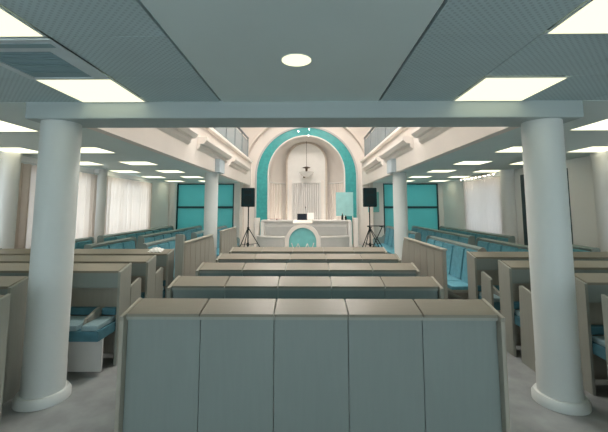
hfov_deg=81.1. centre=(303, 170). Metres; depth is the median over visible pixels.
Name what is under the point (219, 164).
capital
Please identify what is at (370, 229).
speaker stand
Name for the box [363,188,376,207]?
loudspeaker
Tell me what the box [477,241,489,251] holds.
cushion
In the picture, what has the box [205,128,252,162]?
ledge
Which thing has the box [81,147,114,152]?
recessed light
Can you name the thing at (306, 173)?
hanging lamp
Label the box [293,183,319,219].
curtain
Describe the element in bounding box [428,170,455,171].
recessed light
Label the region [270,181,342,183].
crown molding
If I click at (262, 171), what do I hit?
arch
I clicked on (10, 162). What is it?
pilaster
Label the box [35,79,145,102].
ceiling light
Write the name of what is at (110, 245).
cushion
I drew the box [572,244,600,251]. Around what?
pew
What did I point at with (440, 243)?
cushion
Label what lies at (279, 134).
trim
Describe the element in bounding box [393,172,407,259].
column
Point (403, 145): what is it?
ledge
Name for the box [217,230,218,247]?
cushion
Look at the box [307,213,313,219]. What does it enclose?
tablet stand
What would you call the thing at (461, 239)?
cushion
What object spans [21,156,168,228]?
wall
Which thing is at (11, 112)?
ceiling
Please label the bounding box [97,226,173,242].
pew
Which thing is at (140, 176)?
recessed light
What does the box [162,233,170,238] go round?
cushion
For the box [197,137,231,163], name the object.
ledge
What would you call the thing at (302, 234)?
desk
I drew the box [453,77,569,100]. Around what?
ceiling light
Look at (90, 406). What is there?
floor
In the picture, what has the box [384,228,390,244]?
cushion
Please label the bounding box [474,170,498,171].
recessed light
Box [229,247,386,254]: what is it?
pew
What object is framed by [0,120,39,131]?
recessed light
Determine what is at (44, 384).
column
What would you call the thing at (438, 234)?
cushion
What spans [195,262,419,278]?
pew
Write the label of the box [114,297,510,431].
pew
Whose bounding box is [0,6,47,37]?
ceiling light
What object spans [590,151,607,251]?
pilaster
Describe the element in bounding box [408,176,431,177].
recessed light
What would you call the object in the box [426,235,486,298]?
pew
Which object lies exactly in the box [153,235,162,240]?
cushion
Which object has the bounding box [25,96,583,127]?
beam
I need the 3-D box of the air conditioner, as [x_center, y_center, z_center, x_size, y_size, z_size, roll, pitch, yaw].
[-1.784,-0.734,2.389,0.612,0.015,0.647,0,-6,1]
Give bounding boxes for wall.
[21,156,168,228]
[88,128,250,185]
[176,127,443,246]
[270,138,342,219]
[362,127,518,185]
[442,156,598,247]
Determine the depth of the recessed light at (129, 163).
8.00 m
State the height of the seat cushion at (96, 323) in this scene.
0.054 m
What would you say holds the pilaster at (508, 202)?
on the floor
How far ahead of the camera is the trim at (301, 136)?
14.42 m
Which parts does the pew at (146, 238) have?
panel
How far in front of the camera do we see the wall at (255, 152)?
14.29 m
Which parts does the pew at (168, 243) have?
panel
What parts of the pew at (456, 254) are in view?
panel, seat, panel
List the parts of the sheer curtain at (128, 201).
curtain rail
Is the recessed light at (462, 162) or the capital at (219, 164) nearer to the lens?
the recessed light at (462, 162)
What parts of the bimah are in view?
wing post, post, recessed panel, panel, post, wing post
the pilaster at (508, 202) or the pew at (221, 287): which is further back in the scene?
the pilaster at (508, 202)
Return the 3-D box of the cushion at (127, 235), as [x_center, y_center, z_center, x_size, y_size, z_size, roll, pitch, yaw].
[-4.661,1.987,9.619,0.142,0.550,0.506,0,-6,1]
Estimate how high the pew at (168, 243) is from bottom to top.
1.092 m
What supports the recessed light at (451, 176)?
in the ceiling at (594, 110)
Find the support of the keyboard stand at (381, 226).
on the platform
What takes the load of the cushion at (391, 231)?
on the pew at (387, 240)
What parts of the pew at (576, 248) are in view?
panel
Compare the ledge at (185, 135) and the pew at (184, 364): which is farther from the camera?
the ledge at (185, 135)
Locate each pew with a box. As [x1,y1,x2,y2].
[0,248,174,297]
[0,255,155,305]
[0,263,131,371]
[0,276,28,404]
[0,294,10,423]
[75,237,94,248]
[84,237,136,248]
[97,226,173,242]
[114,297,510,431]
[137,225,201,248]
[139,236,185,280]
[167,276,443,301]
[191,225,239,256]
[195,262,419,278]
[215,253,400,263]
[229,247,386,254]
[373,226,420,253]
[411,226,474,244]
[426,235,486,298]
[439,226,514,244]
[466,251,607,313]
[475,237,528,251]
[498,260,607,371]
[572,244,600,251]
[574,273,607,394]
[601,294,607,372]
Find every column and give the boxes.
[12,119,81,411]
[203,172,218,258]
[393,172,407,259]
[521,118,591,415]
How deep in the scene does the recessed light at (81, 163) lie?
8.00 m
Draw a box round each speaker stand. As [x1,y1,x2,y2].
[240,208,259,246]
[362,208,382,246]
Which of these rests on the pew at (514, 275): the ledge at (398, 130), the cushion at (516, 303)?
the cushion at (516, 303)
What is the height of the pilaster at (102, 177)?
2.730 m
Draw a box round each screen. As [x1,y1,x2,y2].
[174,234,215,279]
[219,227,236,254]
[336,192,352,246]
[368,192,378,211]
[401,237,447,298]
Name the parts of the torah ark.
curtain rail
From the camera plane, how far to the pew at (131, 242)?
7.18 m
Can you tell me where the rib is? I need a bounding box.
[269,183,342,219]
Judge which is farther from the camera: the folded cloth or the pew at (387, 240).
the pew at (387, 240)
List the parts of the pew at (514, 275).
panel, seat, panel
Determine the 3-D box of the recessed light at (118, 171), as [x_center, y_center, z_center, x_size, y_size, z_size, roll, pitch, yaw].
[-4.950,0.015,9.825,0.645,0.003,0.615,0,-6,1]
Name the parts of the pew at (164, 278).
panel, panel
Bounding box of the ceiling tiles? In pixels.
[0,0,607,101]
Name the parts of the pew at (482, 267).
panel, panel, seat, armrest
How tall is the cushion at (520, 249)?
0.550 m
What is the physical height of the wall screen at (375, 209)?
0.800 m
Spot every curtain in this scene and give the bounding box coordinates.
[14,161,98,248]
[104,175,152,234]
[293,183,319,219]
[462,175,502,234]
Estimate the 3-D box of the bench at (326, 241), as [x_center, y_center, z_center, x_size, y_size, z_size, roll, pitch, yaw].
[1.002,2.311,11.099,1.086,0.545,0.259,3,-6,-24]
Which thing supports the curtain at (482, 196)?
hanging from the wall at (580, 176)
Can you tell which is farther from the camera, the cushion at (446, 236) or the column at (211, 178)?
the cushion at (446, 236)
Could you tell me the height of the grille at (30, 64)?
0.003 m
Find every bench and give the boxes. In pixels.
[256,235,284,247]
[321,235,348,246]
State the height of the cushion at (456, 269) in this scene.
0.550 m
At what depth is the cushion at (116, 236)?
9.05 m
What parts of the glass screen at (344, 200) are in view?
panel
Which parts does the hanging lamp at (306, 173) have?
lamp shade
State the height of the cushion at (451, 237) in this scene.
0.550 m
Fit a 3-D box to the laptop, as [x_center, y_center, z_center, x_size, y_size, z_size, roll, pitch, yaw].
[-0.062,1.568,12.159,0.340,0.215,0.292,0,-6,1]
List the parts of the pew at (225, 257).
desk lid, desk lid, desk lid, panel, desk lid, desk lid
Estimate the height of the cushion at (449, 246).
0.550 m
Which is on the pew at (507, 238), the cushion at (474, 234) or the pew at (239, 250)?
the cushion at (474, 234)
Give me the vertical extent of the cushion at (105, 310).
0.079 m
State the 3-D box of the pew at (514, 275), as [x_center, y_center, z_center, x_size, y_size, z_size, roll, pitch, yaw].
[3.620,1.635,4.120,2.304,1.080,0.690,0,-6,1]
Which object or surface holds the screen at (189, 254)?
on the floor
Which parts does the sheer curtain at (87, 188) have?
curtain rail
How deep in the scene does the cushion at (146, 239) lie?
8.57 m
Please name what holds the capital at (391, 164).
on the column at (400, 209)
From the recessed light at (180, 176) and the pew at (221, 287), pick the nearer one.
the pew at (221, 287)
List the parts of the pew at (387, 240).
panel, panel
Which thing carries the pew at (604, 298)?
on the floor
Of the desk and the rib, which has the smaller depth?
the desk
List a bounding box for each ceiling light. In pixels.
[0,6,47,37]
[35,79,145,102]
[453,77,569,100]
[543,0,607,34]
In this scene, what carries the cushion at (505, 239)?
on the pew at (507, 238)
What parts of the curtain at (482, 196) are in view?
curtain rail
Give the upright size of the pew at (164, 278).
1.080 m
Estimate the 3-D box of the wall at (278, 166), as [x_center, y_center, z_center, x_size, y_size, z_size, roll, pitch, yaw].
[0.108,0.916,15.351,3.359,4.780,1.570,0,-6,1]
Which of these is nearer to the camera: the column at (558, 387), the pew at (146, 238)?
the column at (558, 387)
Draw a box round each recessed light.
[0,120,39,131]
[0,147,37,152]
[80,162,102,164]
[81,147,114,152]
[108,170,141,172]
[121,162,157,164]
[140,176,165,177]
[154,170,185,172]
[180,176,203,177]
[281,53,311,65]
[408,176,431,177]
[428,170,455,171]
[428,180,449,181]
[446,176,467,177]
[452,161,491,164]
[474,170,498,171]
[496,146,521,151]
[508,161,522,164]
[568,146,607,151]
[570,118,607,129]
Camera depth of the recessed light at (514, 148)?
6.05 m
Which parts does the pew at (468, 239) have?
panel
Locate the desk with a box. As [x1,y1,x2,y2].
[285,220,319,246]
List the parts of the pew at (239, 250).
desk lid, desk lid, desk lid, desk lid, desk lid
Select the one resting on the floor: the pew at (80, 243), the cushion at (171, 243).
the pew at (80, 243)
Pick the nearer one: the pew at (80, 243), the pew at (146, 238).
the pew at (80, 243)
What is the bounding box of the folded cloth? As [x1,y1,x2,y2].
[147,247,164,251]
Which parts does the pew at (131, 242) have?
panel, panel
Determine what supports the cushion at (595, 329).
on the pew at (590, 287)
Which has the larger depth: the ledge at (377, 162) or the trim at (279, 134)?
the trim at (279, 134)
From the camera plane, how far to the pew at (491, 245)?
6.95 m
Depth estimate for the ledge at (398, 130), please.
9.70 m
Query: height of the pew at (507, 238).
1.092 m
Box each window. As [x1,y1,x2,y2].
[176,183,233,229]
[383,183,438,233]
[520,168,572,244]
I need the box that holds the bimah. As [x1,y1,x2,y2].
[254,218,357,246]
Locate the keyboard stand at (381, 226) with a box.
[367,225,384,246]
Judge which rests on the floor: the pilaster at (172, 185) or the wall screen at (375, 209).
the pilaster at (172, 185)
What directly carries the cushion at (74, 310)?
on the pew at (100, 295)
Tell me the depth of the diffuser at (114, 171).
9.94 m
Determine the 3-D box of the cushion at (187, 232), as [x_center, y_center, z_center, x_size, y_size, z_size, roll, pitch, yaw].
[-3.692,2.163,11.346,0.142,0.550,0.531,0,-6,1]
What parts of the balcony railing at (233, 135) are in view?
glass panel, glass panel, glass panel, glass panel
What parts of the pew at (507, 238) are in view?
panel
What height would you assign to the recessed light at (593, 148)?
0.003 m
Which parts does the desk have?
inset panel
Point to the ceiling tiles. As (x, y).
(465, 42)
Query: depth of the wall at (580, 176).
7.22 m
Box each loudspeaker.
[241,188,254,207]
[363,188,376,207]
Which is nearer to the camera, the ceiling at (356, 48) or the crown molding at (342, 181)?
the ceiling at (356, 48)
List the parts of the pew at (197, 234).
panel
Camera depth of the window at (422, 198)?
14.23 m
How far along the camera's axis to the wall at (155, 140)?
6.36 m
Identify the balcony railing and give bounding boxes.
[214,128,248,156]
[364,127,397,155]
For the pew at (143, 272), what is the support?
on the floor
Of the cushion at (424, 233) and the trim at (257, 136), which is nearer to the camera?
the cushion at (424, 233)
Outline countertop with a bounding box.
[261,220,350,221]
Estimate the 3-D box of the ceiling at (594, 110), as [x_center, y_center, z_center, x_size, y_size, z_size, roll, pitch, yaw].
[3.943,-0.143,8.784,3.110,0.100,11.064,0,-6,1]
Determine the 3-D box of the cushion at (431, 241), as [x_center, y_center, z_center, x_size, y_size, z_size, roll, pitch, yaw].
[2.863,1.828,8.049,0.142,0.550,0.468,0,-6,1]
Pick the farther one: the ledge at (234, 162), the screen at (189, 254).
the ledge at (234, 162)
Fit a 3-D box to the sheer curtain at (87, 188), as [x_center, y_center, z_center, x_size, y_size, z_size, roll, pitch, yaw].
[-5.283,0.926,7.731,0.117,1.980,2.510,0,-6,1]
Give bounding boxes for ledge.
[157,128,198,143]
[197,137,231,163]
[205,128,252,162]
[229,157,250,174]
[360,127,405,162]
[362,157,382,173]
[379,137,412,163]
[411,127,451,143]
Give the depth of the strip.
10.65 m
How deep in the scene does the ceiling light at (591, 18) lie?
1.89 m
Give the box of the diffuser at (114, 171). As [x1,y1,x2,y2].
[114,171,140,172]
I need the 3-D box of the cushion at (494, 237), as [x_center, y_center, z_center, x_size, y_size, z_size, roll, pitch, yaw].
[4.724,1.923,8.986,0.142,0.550,0.506,0,-6,1]
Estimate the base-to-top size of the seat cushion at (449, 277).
0.059 m
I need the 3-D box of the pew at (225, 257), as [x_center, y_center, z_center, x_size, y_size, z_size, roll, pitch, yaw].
[0.067,1.843,5.770,2.874,0.999,0.655,0,-6,1]
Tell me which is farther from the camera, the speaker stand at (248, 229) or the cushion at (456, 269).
the speaker stand at (248, 229)
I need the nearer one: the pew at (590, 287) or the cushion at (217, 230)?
the pew at (590, 287)
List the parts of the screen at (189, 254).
post, rail, panel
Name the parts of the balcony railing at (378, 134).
glass panel, glass panel, glass panel, glass panel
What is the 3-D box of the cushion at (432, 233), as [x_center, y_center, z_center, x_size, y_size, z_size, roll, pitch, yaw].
[3.824,2.098,10.709,0.142,0.550,0.531,0,-6,1]
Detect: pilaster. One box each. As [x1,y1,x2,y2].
[0,151,22,248]
[94,169,107,242]
[168,182,177,229]
[499,169,517,243]
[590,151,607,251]
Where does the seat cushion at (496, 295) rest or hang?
on the pew at (482, 267)
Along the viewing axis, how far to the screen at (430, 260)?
5.33 m
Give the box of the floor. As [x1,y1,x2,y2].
[0,290,607,431]
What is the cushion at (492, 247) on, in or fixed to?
on the pew at (491, 245)
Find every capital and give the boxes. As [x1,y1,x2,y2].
[215,159,224,173]
[387,159,395,173]
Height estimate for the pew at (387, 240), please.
1.092 m
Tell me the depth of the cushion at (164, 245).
7.20 m
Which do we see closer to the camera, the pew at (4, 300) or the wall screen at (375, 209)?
the pew at (4, 300)
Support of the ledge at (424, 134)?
attached to the wall at (454, 139)
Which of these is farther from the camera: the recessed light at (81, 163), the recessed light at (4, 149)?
the recessed light at (81, 163)
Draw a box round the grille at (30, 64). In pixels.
[0,52,90,76]
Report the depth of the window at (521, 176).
8.84 m
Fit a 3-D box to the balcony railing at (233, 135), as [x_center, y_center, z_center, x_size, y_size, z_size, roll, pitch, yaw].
[-2.223,-1.362,8.858,0.070,0.840,9.760,0,-6,1]
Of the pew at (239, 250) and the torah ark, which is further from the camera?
the torah ark
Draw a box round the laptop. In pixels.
[297,214,306,219]
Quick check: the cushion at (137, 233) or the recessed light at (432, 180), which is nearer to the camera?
the cushion at (137, 233)
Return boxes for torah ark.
[286,142,326,219]
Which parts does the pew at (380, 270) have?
panel, desk lid, desk lid, desk lid, panel, desk lid, desk lid, panel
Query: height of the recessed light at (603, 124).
0.003 m
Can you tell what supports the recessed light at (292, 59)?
in the ceiling at (356, 48)
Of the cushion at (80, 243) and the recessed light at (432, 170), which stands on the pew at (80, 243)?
the cushion at (80, 243)
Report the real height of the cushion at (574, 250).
0.550 m
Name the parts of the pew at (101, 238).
panel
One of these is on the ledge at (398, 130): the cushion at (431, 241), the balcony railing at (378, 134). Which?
the balcony railing at (378, 134)
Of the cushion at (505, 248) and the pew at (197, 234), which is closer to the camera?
the cushion at (505, 248)
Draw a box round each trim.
[239,127,373,243]
[254,127,358,243]
[267,135,344,219]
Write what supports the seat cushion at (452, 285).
on the pew at (456, 254)
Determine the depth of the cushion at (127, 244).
7.61 m
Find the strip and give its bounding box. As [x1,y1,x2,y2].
[459,171,495,179]
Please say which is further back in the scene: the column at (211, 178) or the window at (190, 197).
the window at (190, 197)
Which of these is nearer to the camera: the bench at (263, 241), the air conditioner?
the air conditioner
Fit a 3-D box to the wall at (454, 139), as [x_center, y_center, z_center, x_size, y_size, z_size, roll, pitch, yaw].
[2.331,-0.404,9.031,0.120,0.910,10.659,0,-6,1]
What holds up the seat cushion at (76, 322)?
on the pew at (100, 295)
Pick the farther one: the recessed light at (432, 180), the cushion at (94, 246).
the recessed light at (432, 180)
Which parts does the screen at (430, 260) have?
rail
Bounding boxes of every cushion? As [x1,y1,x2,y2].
[69,316,86,330]
[70,307,96,314]
[76,240,91,248]
[81,316,114,330]
[93,245,107,248]
[102,307,115,314]
[104,237,114,241]
[107,243,122,248]
[114,235,125,239]
[121,240,135,248]
[126,234,135,237]
[135,232,144,240]
[144,237,153,242]
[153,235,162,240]
[157,242,168,248]
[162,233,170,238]
[167,240,174,263]
[184,230,190,240]
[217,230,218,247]
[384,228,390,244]
[388,229,393,246]
[421,230,428,242]
[427,239,435,244]
[428,231,434,235]
[434,232,442,237]
[435,240,444,247]
[441,234,449,238]
[443,243,454,273]
[447,275,461,280]
[447,281,467,289]
[449,235,458,241]
[450,245,465,278]
[459,237,467,243]
[461,248,477,282]
[468,232,476,242]
[475,234,486,244]
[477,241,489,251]
[479,292,499,301]
[486,235,496,239]
[488,243,502,251]
[497,237,507,241]
[502,245,517,251]
[513,301,519,308]
[518,248,528,251]
[573,249,589,251]
[591,325,603,334]
[592,336,604,346]
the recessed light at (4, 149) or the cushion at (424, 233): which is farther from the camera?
the cushion at (424, 233)
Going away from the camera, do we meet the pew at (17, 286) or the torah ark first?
the pew at (17, 286)
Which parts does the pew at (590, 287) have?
panel, panel, seat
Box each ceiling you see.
[0,0,588,96]
[0,102,238,182]
[140,0,443,101]
[373,100,607,182]
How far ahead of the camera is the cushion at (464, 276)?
6.18 m
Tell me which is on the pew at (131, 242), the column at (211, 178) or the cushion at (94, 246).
the cushion at (94, 246)
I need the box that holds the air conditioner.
[0,38,110,79]
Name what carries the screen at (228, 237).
on the floor
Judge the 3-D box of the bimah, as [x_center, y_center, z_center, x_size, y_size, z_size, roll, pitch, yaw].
[0.073,2.148,12.145,3.520,1.080,0.440,0,-6,1]
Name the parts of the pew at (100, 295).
armrest, seat, panel, panel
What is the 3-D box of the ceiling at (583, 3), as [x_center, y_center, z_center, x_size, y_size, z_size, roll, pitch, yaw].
[-0.049,-1.048,0.225,10.900,0.070,6.235,0,-6,1]
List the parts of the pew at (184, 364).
panel, desk lid, desk lid, desk lid, backrest, desk lid, desk lid, panel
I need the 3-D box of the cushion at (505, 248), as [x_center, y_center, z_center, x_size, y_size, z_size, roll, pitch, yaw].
[3.776,1.676,6.551,0.142,0.550,0.468,0,-6,1]
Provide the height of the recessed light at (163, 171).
0.003 m
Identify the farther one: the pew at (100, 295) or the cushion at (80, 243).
the cushion at (80, 243)
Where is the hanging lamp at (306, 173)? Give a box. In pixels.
[300,141,313,177]
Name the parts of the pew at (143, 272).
panel, panel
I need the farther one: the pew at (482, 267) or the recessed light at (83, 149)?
the recessed light at (83, 149)
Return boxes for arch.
[256,128,356,243]
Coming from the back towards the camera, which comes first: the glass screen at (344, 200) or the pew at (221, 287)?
the glass screen at (344, 200)
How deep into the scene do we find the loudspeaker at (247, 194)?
10.46 m
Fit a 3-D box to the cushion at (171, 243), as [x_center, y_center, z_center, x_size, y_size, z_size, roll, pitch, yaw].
[-2.813,1.788,7.661,0.142,0.550,0.468,0,-6,1]
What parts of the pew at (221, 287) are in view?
panel, desk lid, desk lid, desk lid, panel, desk lid, desk lid, panel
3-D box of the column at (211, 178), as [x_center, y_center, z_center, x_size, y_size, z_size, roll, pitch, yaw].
[-2.339,1.350,8.886,0.430,2.610,0.430,0,-6,1]
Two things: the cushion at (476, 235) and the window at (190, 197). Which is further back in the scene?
the window at (190, 197)
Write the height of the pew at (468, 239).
1.092 m
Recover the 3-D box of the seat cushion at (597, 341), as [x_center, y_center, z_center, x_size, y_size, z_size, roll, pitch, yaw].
[2.838,1.586,3.224,0.167,0.054,0.360,0,-6,1]
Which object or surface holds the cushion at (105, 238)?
on the pew at (101, 238)
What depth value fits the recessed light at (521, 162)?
8.00 m

